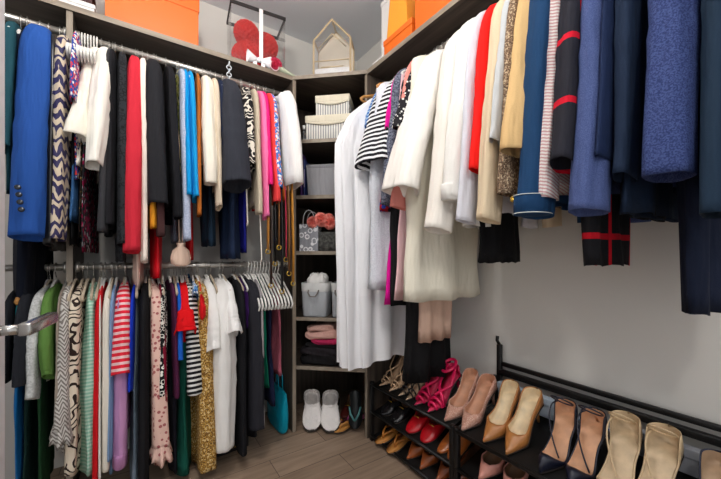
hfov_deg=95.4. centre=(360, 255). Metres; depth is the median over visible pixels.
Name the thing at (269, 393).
dress
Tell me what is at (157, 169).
blazer
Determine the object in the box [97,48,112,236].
jacket
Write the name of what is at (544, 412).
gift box
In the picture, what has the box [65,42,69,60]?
clothes hanger
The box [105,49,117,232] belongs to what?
blouse
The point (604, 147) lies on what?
cardigan
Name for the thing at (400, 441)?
sandal
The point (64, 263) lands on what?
socket
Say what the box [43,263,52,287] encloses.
clothes hanger
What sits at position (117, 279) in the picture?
clothes hanger
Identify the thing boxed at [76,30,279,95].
closet rod
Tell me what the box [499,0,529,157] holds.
coat
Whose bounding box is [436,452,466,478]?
shoe
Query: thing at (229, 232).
jeans
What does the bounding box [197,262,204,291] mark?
clothes hanger
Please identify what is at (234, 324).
shirt
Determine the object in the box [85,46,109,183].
shirt
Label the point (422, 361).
dress
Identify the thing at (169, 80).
jacket
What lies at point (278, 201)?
belt
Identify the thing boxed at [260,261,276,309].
clothes hanger
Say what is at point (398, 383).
sandal
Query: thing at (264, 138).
blouse
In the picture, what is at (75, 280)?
clothes hanger
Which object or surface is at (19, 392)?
skirt
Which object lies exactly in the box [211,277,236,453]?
dress
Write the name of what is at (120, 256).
dress
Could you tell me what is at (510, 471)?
shoe
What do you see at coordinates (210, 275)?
clothes hanger
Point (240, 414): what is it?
jacket
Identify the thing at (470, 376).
shoe
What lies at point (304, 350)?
folded garment
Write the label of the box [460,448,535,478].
shelf
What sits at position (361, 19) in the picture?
ceiling
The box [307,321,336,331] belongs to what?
folded garment
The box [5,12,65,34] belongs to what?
closet rod
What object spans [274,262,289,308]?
clothes hanger
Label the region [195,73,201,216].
cardigan
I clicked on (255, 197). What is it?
jacket
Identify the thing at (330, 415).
slipper
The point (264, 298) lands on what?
clothes hanger
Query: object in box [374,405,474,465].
shelf
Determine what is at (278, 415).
tote bag
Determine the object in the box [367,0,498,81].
closet shelf
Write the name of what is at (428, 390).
sandal
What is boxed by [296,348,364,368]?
shelf
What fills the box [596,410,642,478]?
shoe
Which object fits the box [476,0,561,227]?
jacket
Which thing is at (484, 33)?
jacket
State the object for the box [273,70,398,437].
unit
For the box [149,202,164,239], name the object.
sweater
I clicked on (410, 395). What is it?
sandal
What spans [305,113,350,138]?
storage box
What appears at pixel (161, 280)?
clothes hanger
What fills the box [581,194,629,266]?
dress
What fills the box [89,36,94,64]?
clothes hanger
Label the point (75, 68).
blouse
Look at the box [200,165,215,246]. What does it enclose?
jeans
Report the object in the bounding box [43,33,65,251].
leather jacket
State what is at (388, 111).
dress
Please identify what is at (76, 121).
shirt
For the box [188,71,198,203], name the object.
blouse
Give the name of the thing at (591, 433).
shoe
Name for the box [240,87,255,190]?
blouse
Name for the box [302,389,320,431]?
slipper
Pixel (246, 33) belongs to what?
figure
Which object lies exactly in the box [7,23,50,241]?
blazer
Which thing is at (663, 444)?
shoe
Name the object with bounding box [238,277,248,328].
camisole
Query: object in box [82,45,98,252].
dress
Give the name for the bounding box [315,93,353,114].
storage box
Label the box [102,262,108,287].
clothes hanger
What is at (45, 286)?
clothes hanger
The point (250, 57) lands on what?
ribbon bow
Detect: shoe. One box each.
[406,441,422,459]
[420,449,439,469]
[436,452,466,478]
[437,421,461,454]
[444,368,478,421]
[447,436,471,459]
[461,373,497,431]
[461,444,480,478]
[478,450,505,478]
[483,379,520,442]
[503,463,529,478]
[505,386,543,455]
[538,395,578,473]
[565,405,608,478]
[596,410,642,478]
[638,422,683,478]
[699,448,720,478]
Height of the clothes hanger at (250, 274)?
0.264 m
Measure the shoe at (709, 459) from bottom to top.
0.202 m
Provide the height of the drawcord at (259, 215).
0.421 m
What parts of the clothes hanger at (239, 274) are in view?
shoulder frame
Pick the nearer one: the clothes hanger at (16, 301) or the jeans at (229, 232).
the clothes hanger at (16, 301)
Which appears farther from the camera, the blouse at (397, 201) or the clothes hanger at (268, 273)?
the clothes hanger at (268, 273)
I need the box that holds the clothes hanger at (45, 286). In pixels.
[41,263,51,300]
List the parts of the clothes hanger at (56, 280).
shoulder frame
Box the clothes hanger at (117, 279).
[114,262,120,291]
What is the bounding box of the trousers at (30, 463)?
[22,394,37,478]
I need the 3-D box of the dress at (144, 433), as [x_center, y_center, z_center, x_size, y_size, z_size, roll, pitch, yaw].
[-1.060,0.557,1.613,0.060,0.866,0.502,0,0,-31]
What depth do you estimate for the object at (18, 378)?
1.21 m
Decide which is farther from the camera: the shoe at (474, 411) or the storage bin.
the storage bin
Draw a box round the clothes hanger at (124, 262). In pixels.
[123,262,124,285]
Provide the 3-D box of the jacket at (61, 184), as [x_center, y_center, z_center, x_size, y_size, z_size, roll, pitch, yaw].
[-1.288,-0.501,1.446,0.067,0.888,0.486,0,0,-31]
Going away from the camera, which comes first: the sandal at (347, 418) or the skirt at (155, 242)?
the skirt at (155, 242)
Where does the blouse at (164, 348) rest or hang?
hanging from the clothes hanger
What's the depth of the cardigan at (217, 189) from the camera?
1.61 m
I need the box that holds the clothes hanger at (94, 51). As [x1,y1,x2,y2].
[93,37,97,63]
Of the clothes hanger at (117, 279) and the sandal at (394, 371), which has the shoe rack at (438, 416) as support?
the sandal at (394, 371)
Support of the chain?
hanging from the closet shelf at (57, 13)
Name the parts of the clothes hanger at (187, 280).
shoulder frame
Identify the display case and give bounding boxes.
[226,0,285,67]
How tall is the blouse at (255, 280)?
0.777 m
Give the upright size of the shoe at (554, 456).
0.240 m
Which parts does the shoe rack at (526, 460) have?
post, post, rail, rail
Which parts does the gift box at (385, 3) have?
lid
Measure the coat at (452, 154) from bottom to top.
0.834 m
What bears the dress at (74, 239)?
hanging from the clothes hanger
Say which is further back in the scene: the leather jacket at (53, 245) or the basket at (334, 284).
the basket at (334, 284)
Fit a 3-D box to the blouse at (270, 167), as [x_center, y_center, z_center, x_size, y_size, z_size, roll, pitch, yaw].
[-0.596,-0.659,1.910,0.050,0.574,0.477,0,0,-34]
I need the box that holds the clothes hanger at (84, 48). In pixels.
[82,34,88,63]
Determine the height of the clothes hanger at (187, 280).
0.164 m
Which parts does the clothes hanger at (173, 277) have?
shoulder frame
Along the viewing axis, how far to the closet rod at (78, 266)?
1.69 m
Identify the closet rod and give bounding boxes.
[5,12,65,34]
[5,262,65,272]
[75,262,290,271]
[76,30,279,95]
[390,40,447,80]
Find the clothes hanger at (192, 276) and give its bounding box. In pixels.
[190,261,194,281]
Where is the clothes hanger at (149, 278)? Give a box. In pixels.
[148,262,151,297]
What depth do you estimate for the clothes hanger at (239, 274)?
1.81 m
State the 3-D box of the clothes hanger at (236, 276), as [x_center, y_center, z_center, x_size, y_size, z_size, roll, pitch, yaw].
[-0.717,0.111,1.868,0.011,0.164,0.387,0,0,-34]
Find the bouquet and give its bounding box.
[270,57,294,75]
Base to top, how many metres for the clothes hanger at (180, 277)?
0.164 m
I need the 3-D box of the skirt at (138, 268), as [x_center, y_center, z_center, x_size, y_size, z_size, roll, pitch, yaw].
[-1.095,-0.361,1.612,0.052,1.029,0.288,0,0,-34]
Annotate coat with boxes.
[424,29,459,234]
[441,17,490,228]
[456,10,537,228]
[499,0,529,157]
[550,0,580,173]
[568,0,650,222]
[612,0,677,222]
[641,0,701,186]
[699,0,720,218]
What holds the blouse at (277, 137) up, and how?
hanging from the clothes hanger
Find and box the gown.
[334,98,405,370]
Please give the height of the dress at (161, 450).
0.837 m
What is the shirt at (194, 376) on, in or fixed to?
hanging from the clothes hanger
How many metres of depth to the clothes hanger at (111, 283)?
1.48 m
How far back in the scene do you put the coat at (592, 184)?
0.83 m
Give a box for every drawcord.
[246,189,247,225]
[259,215,261,261]
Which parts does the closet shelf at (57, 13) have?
divider panel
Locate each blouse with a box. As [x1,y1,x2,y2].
[24,283,55,399]
[55,286,63,401]
[70,31,81,179]
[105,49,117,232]
[140,58,147,263]
[155,280,166,400]
[159,281,167,396]
[174,280,196,341]
[181,69,192,198]
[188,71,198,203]
[200,75,217,185]
[201,278,220,351]
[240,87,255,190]
[251,277,264,425]
[252,93,280,210]
[257,91,269,220]
[262,91,272,186]
[269,276,281,375]
[272,94,282,188]
[381,68,406,205]
[390,61,411,210]
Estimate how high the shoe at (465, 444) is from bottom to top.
0.139 m
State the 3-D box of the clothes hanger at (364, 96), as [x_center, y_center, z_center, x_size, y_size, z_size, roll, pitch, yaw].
[0.159,-0.933,1.914,0.390,0.166,0.016,0,0,-34]
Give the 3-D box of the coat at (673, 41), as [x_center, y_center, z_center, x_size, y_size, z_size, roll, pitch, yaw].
[0.843,-0.559,0.844,0.506,0.772,0.108,0,0,-36]
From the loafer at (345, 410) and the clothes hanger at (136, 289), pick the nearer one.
the clothes hanger at (136, 289)
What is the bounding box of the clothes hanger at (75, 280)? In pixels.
[67,263,79,301]
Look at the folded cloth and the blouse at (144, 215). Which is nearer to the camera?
the blouse at (144, 215)
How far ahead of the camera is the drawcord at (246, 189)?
1.70 m
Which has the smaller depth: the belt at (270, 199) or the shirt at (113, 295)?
the shirt at (113, 295)
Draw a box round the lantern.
[313,19,353,73]
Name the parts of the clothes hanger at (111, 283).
shoulder frame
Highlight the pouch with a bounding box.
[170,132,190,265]
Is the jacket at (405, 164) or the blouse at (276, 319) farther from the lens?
the blouse at (276, 319)
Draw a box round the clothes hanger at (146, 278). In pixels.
[144,263,147,282]
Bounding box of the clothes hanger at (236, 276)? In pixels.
[231,261,243,290]
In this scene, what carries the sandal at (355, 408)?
on the floor
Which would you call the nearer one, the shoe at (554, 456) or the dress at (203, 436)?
the shoe at (554, 456)
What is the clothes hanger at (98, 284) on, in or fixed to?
hanging from the closet rod at (78, 266)
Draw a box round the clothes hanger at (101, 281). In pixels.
[99,262,102,288]
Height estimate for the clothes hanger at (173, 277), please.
0.164 m
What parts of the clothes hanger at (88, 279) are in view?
shoulder frame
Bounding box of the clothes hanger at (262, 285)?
[255,261,270,310]
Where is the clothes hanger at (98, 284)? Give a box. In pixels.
[94,262,100,300]
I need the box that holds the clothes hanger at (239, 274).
[237,261,248,291]
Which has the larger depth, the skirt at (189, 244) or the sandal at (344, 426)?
the sandal at (344, 426)
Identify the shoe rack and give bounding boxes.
[370,368,496,478]
[453,336,720,478]
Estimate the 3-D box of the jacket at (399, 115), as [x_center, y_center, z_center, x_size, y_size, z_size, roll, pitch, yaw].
[0.353,-0.629,1.575,0.481,0.632,0.088,0,0,-31]
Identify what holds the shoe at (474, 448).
on the shoe rack at (438, 416)
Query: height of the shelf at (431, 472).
0.090 m
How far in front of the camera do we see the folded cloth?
2.04 m
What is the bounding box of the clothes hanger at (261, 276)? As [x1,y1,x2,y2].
[256,261,273,309]
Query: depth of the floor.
1.73 m
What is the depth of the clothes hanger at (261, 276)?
1.81 m
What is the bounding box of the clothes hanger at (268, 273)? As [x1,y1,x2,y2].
[267,261,283,308]
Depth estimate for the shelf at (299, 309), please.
2.10 m
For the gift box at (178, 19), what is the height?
0.270 m
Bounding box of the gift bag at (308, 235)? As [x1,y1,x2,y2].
[299,210,321,250]
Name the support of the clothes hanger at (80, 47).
hanging from the closet rod at (126, 50)
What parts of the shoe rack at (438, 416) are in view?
post, post, post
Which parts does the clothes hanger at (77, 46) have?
shoulder frame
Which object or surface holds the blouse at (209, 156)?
hanging from the clothes hanger
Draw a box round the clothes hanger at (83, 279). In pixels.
[79,262,85,286]
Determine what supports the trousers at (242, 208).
hanging from the clothes hanger
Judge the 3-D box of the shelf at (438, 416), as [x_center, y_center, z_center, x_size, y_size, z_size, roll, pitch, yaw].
[0.356,0.716,1.758,0.306,0.090,0.582,0,0,-34]
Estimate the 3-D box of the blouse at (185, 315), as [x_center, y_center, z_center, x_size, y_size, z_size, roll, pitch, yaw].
[-0.923,0.266,1.707,0.094,0.290,0.536,0,0,-31]
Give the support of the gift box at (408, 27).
on the closet shelf at (442, 25)
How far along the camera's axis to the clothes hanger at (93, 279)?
1.44 m
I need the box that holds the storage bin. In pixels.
[306,164,334,194]
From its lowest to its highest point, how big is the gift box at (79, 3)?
0.050 m
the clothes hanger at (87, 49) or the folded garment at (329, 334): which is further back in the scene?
the folded garment at (329, 334)
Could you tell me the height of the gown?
1.574 m
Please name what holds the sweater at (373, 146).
hanging from the clothes hanger
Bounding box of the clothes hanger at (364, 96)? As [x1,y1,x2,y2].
[360,94,373,102]
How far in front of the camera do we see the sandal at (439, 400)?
1.61 m
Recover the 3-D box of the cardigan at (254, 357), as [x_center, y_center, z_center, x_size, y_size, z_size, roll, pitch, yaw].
[-0.668,0.542,1.881,0.089,0.841,0.525,0,0,-38]
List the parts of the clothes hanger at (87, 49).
shoulder frame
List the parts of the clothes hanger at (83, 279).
shoulder frame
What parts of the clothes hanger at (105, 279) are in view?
shoulder frame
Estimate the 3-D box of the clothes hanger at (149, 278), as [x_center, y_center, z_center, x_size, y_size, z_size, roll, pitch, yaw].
[-1.056,0.111,1.640,0.011,0.164,0.387,0,0,-34]
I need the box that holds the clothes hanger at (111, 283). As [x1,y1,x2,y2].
[108,262,114,299]
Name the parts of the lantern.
panel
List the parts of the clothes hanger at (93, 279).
shoulder frame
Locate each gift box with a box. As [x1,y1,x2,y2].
[59,0,96,12]
[81,0,95,5]
[105,0,198,44]
[381,0,389,55]
[383,17,414,55]
[415,0,451,29]
[497,380,554,420]
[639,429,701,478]
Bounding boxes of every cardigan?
[148,202,156,232]
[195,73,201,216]
[211,78,221,210]
[240,277,264,437]
[489,0,509,147]
[595,0,614,170]
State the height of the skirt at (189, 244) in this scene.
0.897 m
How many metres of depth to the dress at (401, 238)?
1.55 m
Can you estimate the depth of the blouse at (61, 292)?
1.27 m
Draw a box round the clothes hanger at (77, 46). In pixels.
[75,32,82,65]
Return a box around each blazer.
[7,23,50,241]
[146,58,168,208]
[214,78,251,201]
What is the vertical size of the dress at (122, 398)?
0.776 m
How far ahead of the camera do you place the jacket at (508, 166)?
1.05 m
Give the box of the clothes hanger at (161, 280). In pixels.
[160,277,164,294]
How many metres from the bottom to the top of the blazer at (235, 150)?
0.618 m
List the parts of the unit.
panel, panel, panel, panel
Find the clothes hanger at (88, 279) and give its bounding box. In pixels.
[81,262,90,301]
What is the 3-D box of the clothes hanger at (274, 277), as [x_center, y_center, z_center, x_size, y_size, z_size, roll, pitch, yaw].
[-0.535,0.159,1.975,0.011,0.264,0.479,0,0,-34]
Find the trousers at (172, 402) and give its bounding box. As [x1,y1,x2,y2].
[166,290,176,474]
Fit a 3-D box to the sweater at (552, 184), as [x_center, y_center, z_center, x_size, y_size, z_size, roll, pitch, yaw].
[0.708,-0.554,1.042,0.476,0.783,0.042,0,0,-32]
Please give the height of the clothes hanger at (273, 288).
0.264 m
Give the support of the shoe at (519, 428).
on the shoe rack at (526, 460)
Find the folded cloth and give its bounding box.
[307,272,328,282]
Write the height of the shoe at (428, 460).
0.139 m
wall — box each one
[5,0,355,478]
[356,39,720,450]
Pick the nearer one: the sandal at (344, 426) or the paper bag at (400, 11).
the paper bag at (400, 11)
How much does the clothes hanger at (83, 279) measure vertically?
0.164 m
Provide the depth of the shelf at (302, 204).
2.23 m
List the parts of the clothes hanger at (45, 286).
shoulder frame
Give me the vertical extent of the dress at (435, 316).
1.353 m
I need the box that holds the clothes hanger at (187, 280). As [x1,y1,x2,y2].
[185,266,191,293]
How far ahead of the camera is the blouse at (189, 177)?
1.53 m
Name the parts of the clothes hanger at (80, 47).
shoulder frame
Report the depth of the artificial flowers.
1.98 m
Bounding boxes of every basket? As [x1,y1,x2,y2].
[301,281,331,316]
[318,232,335,250]
[331,281,336,316]
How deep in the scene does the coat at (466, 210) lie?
1.17 m
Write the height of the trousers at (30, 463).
0.827 m
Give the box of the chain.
[226,61,231,78]
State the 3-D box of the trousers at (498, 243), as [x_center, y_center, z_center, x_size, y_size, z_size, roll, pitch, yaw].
[0.560,-0.423,1.320,0.283,0.904,0.065,0,0,-30]
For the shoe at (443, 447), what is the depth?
1.51 m
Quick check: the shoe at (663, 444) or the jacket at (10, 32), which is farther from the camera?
the jacket at (10, 32)
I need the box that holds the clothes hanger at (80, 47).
[79,33,85,66]
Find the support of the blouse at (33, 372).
hanging from the clothes hanger at (50, 280)
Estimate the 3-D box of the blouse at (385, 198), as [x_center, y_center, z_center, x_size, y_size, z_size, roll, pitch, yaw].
[0.295,-0.391,1.658,0.476,1.108,0.051,0,0,-34]
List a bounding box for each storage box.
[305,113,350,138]
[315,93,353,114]
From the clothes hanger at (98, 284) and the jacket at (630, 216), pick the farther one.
the clothes hanger at (98, 284)
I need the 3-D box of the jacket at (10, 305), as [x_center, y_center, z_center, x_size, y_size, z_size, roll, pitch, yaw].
[-1.431,0.299,1.382,0.040,0.356,0.485,0,0,-34]
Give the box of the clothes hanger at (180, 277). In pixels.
[178,266,182,282]
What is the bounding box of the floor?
[50,388,423,478]
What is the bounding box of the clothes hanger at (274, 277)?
[269,268,286,308]
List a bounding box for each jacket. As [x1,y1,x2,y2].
[5,21,21,193]
[5,290,15,383]
[37,283,62,379]
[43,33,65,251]
[50,35,81,243]
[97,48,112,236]
[163,65,181,224]
[227,277,246,456]
[247,89,262,214]
[381,49,443,196]
[392,72,410,129]
[469,3,496,173]
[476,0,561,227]
[497,0,560,208]
[510,0,580,222]
[620,180,665,221]
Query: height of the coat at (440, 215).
0.859 m
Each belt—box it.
[265,216,270,253]
[268,184,273,287]
[273,201,277,265]
[276,201,280,249]
[279,132,284,293]
[284,186,287,261]
[286,185,291,275]
[290,184,294,285]
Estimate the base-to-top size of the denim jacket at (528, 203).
0.834 m
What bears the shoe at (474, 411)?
on the shoe rack at (526, 460)
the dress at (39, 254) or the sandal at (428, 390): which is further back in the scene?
the sandal at (428, 390)
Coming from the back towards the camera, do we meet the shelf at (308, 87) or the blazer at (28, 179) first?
the shelf at (308, 87)
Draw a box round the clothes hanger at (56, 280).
[50,263,61,287]
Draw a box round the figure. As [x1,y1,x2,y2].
[231,19,277,67]
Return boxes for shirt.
[63,47,98,166]
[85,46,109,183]
[98,287,101,478]
[107,281,118,474]
[111,281,129,376]
[171,69,190,243]
[184,279,201,395]
[221,277,242,335]
[275,91,303,190]
[364,93,375,128]
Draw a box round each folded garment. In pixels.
[300,345,336,355]
[300,354,339,365]
[305,329,336,338]
[305,339,336,348]
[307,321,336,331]
[311,338,336,344]
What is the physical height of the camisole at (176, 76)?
0.564 m
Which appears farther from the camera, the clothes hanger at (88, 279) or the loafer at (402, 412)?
the loafer at (402, 412)
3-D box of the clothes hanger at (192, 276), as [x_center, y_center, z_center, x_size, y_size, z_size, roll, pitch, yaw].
[-0.896,0.111,1.747,0.012,0.164,0.349,0,0,-31]
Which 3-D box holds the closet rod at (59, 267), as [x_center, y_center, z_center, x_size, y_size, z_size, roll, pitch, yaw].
[-1.569,0.050,1.295,0.620,0.048,0.047,0,0,-34]
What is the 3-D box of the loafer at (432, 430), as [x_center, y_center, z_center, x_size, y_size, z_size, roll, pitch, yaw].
[0.394,0.838,1.657,0.242,0.134,0.087,0,0,-35]
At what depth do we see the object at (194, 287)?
1.57 m
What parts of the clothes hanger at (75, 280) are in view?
shoulder frame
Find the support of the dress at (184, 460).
hanging from the clothes hanger
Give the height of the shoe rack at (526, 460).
0.697 m
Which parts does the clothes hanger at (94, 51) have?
shoulder frame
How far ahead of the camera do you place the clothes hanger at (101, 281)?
1.52 m
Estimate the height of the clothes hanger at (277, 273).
0.264 m
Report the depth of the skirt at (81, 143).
1.35 m
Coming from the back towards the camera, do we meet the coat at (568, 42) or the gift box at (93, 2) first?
the gift box at (93, 2)
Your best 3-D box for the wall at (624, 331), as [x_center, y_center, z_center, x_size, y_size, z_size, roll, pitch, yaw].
[1.136,-0.255,1.034,0.100,2.670,4.050,0,0,-34]
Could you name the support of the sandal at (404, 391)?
on the shoe rack at (438, 416)
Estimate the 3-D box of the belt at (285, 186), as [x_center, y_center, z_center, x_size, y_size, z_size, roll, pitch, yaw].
[-0.458,-0.425,1.889,0.030,0.918,0.175,0,0,-34]
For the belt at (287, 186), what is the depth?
1.80 m
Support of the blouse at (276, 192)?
hanging from the clothes hanger
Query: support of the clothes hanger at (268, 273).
hanging from the closet rod at (78, 266)
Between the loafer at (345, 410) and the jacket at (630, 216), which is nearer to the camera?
the jacket at (630, 216)
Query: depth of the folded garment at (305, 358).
2.01 m
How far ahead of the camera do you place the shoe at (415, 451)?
1.68 m
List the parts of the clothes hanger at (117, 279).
shoulder frame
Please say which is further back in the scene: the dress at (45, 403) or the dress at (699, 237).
the dress at (45, 403)
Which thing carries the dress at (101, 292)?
hanging from the clothes hanger at (105, 279)
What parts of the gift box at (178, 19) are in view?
lid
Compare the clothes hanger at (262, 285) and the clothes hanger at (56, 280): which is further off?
the clothes hanger at (262, 285)
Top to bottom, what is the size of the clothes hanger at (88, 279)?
0.164 m
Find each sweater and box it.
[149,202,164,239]
[354,80,392,170]
[539,0,569,200]
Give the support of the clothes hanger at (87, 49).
hanging from the closet rod at (126, 50)
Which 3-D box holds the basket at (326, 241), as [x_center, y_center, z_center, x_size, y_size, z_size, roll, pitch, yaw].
[-0.182,-0.087,2.040,0.179,0.115,0.123,0,0,8]
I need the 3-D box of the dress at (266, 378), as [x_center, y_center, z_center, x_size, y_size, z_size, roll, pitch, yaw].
[-0.618,0.420,1.937,0.051,0.592,0.414,0,0,-37]
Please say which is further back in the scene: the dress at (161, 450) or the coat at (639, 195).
the dress at (161, 450)
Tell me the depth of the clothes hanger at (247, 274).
1.85 m
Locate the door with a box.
[0,0,57,478]
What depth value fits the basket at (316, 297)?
2.01 m
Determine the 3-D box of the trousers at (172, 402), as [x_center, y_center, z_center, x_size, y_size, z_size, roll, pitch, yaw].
[-0.982,0.601,1.694,0.055,0.862,0.384,0,0,-36]
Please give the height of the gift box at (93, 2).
0.090 m
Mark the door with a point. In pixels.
(27, 328)
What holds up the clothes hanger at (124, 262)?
hanging from the closet rod at (78, 266)
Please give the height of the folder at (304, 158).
0.260 m
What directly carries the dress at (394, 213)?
hanging from the clothes hanger
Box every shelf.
[5,0,291,478]
[282,74,365,112]
[296,198,334,210]
[296,304,336,317]
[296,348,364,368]
[302,142,334,163]
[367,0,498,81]
[374,368,461,428]
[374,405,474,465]
[374,425,440,478]
[458,399,697,478]
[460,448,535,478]
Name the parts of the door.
lever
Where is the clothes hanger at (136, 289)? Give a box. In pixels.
[135,286,137,298]
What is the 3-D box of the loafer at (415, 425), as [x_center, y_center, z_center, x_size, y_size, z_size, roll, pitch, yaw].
[0.342,0.838,1.735,0.242,0.134,0.088,0,0,-33]
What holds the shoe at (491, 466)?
on the shoe rack at (526, 460)
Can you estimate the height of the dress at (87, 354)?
0.778 m
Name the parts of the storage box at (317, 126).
lid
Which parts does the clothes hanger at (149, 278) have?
shoulder frame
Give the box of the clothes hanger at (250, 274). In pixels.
[249,261,263,310]
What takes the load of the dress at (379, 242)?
hanging from the clothes hanger
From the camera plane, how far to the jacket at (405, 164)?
1.37 m
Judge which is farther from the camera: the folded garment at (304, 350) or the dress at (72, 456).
the folded garment at (304, 350)
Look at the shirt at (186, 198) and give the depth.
1.53 m
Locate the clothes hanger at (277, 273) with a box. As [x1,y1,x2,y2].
[276,261,292,308]
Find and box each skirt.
[14,385,24,478]
[69,161,79,223]
[79,44,86,238]
[129,289,140,478]
[131,252,143,288]
[150,229,161,278]
[185,202,193,260]
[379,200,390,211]
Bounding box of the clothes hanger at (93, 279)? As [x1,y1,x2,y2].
[90,262,95,300]
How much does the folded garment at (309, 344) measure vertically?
0.056 m
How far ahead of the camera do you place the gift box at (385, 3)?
1.95 m
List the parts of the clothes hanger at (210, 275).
shoulder frame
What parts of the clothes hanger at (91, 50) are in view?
shoulder frame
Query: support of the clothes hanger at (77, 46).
hanging from the closet rod at (126, 50)
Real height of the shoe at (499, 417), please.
0.208 m
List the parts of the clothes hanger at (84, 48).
shoulder frame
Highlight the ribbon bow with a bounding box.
[246,49,271,68]
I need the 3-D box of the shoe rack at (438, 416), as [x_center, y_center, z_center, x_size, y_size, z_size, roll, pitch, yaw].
[0.361,0.830,1.762,0.331,0.500,0.620,0,0,-34]
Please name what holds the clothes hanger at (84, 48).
hanging from the closet rod at (126, 50)
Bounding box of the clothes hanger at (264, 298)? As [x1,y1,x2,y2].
[253,261,266,310]
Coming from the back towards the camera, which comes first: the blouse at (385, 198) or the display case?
the display case
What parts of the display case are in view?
pane, pane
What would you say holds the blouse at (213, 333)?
hanging from the clothes hanger
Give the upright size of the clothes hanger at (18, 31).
0.164 m
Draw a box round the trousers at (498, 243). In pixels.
[478,213,519,263]
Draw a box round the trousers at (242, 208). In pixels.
[238,190,246,252]
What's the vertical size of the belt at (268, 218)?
0.880 m
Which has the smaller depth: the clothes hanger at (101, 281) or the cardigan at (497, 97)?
the cardigan at (497, 97)
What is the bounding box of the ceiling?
[200,0,382,61]
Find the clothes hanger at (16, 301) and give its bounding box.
[14,297,19,304]
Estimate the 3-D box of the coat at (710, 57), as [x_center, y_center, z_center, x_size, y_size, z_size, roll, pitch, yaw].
[0.878,-0.511,0.787,0.507,0.868,0.063,0,0,-38]
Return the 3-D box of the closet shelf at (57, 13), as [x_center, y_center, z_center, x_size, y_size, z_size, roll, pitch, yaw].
[-1.209,-0.010,1.685,1.672,2.180,0.354,0,0,-34]
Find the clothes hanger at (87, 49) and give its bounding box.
[86,35,91,63]
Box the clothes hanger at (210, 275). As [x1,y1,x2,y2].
[208,261,217,293]
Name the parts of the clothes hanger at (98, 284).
shoulder frame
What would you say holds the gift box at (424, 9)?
on the closet shelf at (442, 25)
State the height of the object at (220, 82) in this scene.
0.581 m
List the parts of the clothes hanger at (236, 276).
shoulder frame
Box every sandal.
[334,419,350,433]
[341,413,364,422]
[348,390,362,428]
[375,425,398,444]
[379,355,403,385]
[386,433,410,453]
[389,356,406,391]
[398,383,416,396]
[406,383,424,400]
[414,373,446,405]
[427,358,461,412]
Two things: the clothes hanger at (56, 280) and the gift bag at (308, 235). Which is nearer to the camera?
the clothes hanger at (56, 280)
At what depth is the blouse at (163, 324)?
1.47 m
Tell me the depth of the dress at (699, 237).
0.78 m
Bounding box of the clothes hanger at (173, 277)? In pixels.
[172,267,177,295]
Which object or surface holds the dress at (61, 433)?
hanging from the clothes hanger
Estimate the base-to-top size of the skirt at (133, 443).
0.858 m
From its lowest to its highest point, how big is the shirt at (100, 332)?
0.796 m
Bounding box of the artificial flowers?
[307,212,334,229]
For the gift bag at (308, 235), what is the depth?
2.00 m
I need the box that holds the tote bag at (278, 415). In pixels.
[267,374,288,433]
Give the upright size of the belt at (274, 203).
0.944 m
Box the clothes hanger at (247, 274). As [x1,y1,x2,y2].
[246,261,260,310]
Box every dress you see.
[13,28,27,310]
[23,241,53,294]
[37,377,54,478]
[49,284,73,452]
[64,282,88,476]
[69,132,79,246]
[79,282,96,476]
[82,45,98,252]
[92,282,107,478]
[101,281,113,472]
[112,280,131,470]
[115,52,126,261]
[123,55,141,253]
[138,280,150,478]
[149,280,172,467]
[176,279,191,476]
[189,278,216,473]
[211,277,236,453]
[257,277,269,387]
[261,277,274,406]
[368,81,389,289]
[384,80,393,304]
[390,207,405,305]
[394,71,405,300]
[402,211,450,383]
[403,55,479,302]
[418,300,451,342]
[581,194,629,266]
[676,79,720,315]
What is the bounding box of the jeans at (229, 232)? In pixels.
[219,187,240,258]
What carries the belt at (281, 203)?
hanging from the clothes hanger
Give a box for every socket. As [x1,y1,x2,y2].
[63,262,65,272]
[75,262,79,271]
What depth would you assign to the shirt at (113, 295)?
1.36 m
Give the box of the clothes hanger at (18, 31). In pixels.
[16,17,28,33]
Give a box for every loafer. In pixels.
[341,394,349,418]
[380,397,399,416]
[391,402,414,423]
[406,411,428,433]
[420,418,445,443]
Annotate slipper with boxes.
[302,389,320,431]
[321,390,339,432]
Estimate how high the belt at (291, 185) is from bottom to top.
1.056 m
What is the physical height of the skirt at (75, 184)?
0.739 m
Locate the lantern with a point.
(337, 55)
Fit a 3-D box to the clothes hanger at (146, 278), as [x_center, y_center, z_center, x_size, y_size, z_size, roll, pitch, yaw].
[-1.067,0.111,1.633,0.011,0.164,0.349,0,0,-31]
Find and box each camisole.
[175,70,180,176]
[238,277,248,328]
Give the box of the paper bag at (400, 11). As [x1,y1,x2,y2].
[387,0,414,37]
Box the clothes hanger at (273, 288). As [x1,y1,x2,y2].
[263,261,279,309]

